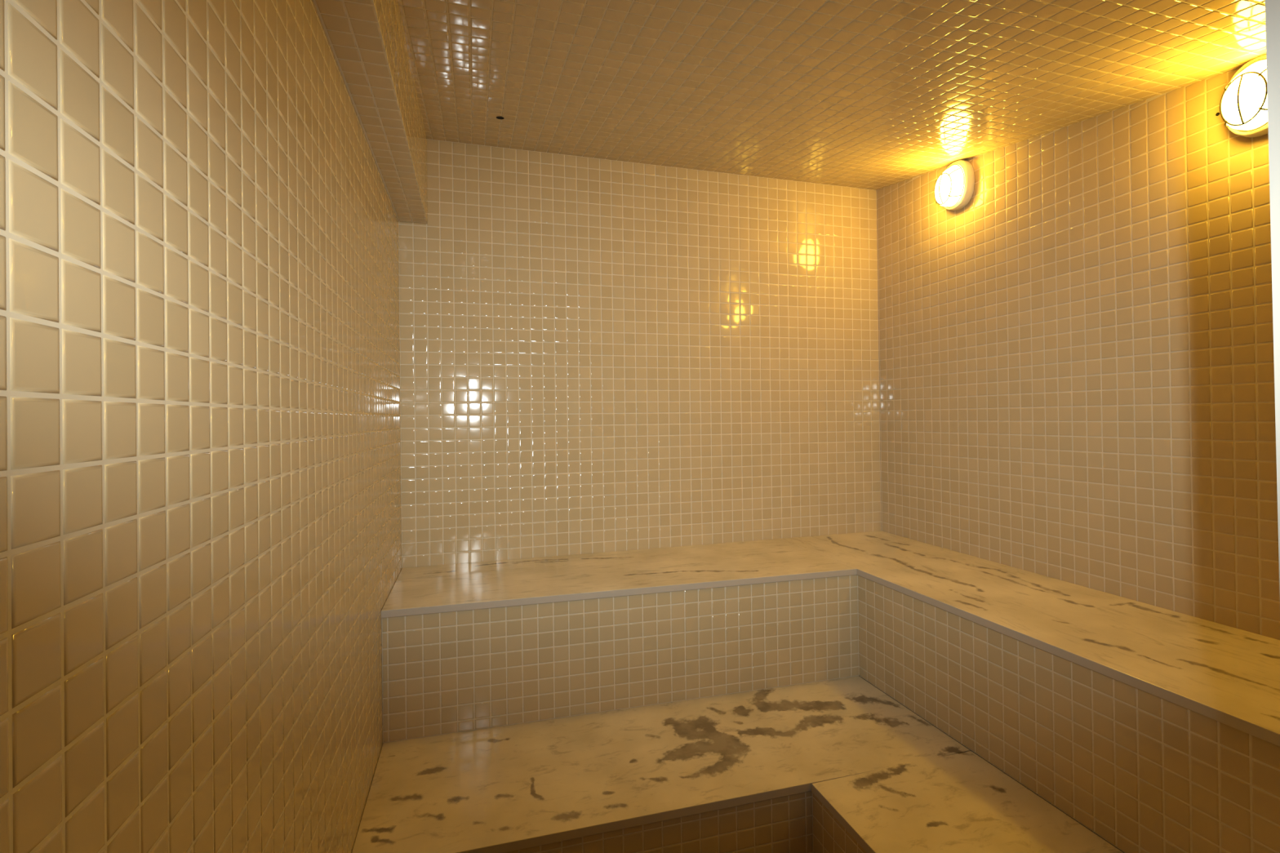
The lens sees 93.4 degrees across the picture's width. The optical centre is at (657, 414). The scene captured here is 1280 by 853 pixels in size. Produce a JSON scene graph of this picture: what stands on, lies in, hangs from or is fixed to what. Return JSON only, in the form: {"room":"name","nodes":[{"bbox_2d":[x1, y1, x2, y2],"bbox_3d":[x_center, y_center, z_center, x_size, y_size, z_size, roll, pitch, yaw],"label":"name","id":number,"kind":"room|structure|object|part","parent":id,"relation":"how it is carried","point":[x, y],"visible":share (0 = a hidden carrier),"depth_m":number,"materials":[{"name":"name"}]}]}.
{"room":"spa","nodes":[
{"label":"spa","id":0,"kind":"room"},
{"bbox_2d":[0,0,401,852],"bbox_3d":[-0.566,0.166,0.740,0.101,2.550,3.346,-1,0,-17],"label":"wall","id":1,"kind":"structure","parent":0,"point":[201,488],"depth_m":0.61,"materials":[{"name":"beige tile"}]},
{"bbox_2d":[398,138,883,692],"bbox_3d":[0.037,0.170,2.721,2.200,2.548,0.101,-1,0,-17],"label":"wall","id":2,"kind":"structure","parent":0,"point":[597,355],"depth_m":2.62,"materials":[{"name":"beige tile"}]},
{"bbox_2d":[397,0,1266,190],"bbox_3d":[0.349,-1.002,1.647,2.200,0.421,2.159,-1,0,-17],"label":"ceiling","id":3,"kind":"structure","parent":0,"point":[874,95],"depth_m":1.67,"materials":[{"name":"beige tile"}]},
{"bbox_2d":[312,0,427,223],"bbox_3d":[-0.647,-0.934,1.380,0.137,0.342,2.093,-1,0,-17],"label":"ceiling beam","id":4,"kind":"structure","parent":3,"relation":"attached to","point":[366,38],"depth_m":1.47,"materials":[{"name":"beige tile"}]},
{"bbox_2d":[875,67,1279,852],"bbox_3d":[1.462,0.148,1.979,0.101,2.550,2.144,-1,0,-17],"label":"wall","id":5,"kind":"structure","parent":0,"point":[1076,361],"depth_m":1.94,"materials":[{"name":"beige tile"}]},
{"bbox_2d":[933,160,974,210],"bbox_3d":[1.195,-0.939,2.463,0.110,0.194,0.152,-1,0,-17],"label":"wall lamp","id":6,"kind":"object","parent":5,"relation":"attached to","point":[954,188],"visible":1,"depth_m":2.42,"materials":[{"name":"white glass"}]},
{"bbox_2d":[1219,53,1268,137],"bbox_3d":[1.485,-0.802,1.504,0.110,0.194,0.152,-1,0,-17],"label":"wall lamp","id":7,"kind":"object","parent":5,"relation":"attached to","point":[1244,100],"visible":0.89,"depth_m":1.49,"materials":[{"name":"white glass"}]},
{"bbox_3d":[0.027,1.484,0.967,1.140,0.101,1.057,-1,0,-17],"label":"floor","id":8,"kind":"structure","parent":0,"visible":0},
{"bbox_2d":[351,675,1123,852],"bbox_3d":[0.188,1.209,1.310,1.650,0.449,1.614,-1,0,-17],"label":"bench","id":9,"kind":"object","parent":8,"relation":"on","point":[839,765],"visible":0.97,"depth_m":1.60,"materials":[{"name":"white stone"}]},
{"bbox_2d":[381,530,1279,852],"bbox_3d":[0.369,0.781,1.644,2.198,0.404,2.141,-1,0,-17],"label":"bench","id":10,"kind":"object","parent":9,"relation":"on","point":[1154,729],"visible":1,"depth_m":1.89,"materials":[{"name":"beige tile"}]},
{"bbox_3d":[-0.124,0.600,2.304,1.639,0.023,0.597,-1,0,-17],"label":"marble seat","id":11,"kind":"part","parent":10,"relation":"part of","materials":[{"name":"beige stone"}]},
{"bbox_3d":[1.151,0.582,1.882,0.559,0.023,2.141,-1,0,-17],"label":"marble seat","id":12,"kind":"part","parent":10,"relation":"part of","materials":[{"name":"beige stone"}]},
{"bbox_3d":[0.810,0.988,1.192,0.524,0.023,1.024,-1,0,-17],"label":"marble seat","id":13,"kind":"part","parent":9,"relation":"part of","materials":[{"name":"beige stone"}]},
{"bbox_3d":[0.694,0.311,0.548,2.200,2.226,0.150,-1,0,-17],"label":"wall","id":14,"kind":"structure","parent":0,"visible":0},
{"bbox_2d":[1265,0,1279,589],"bbox_3d":[0.170,0.360,0.389,1.104,2.140,0.158,-1,0,-17],"label":"door","id":15,"kind":"structure","parent":14,"relation":"in","point":[1272,7],"depth_m":0.61,"materials":[{"name":"white paint"}]}
]}

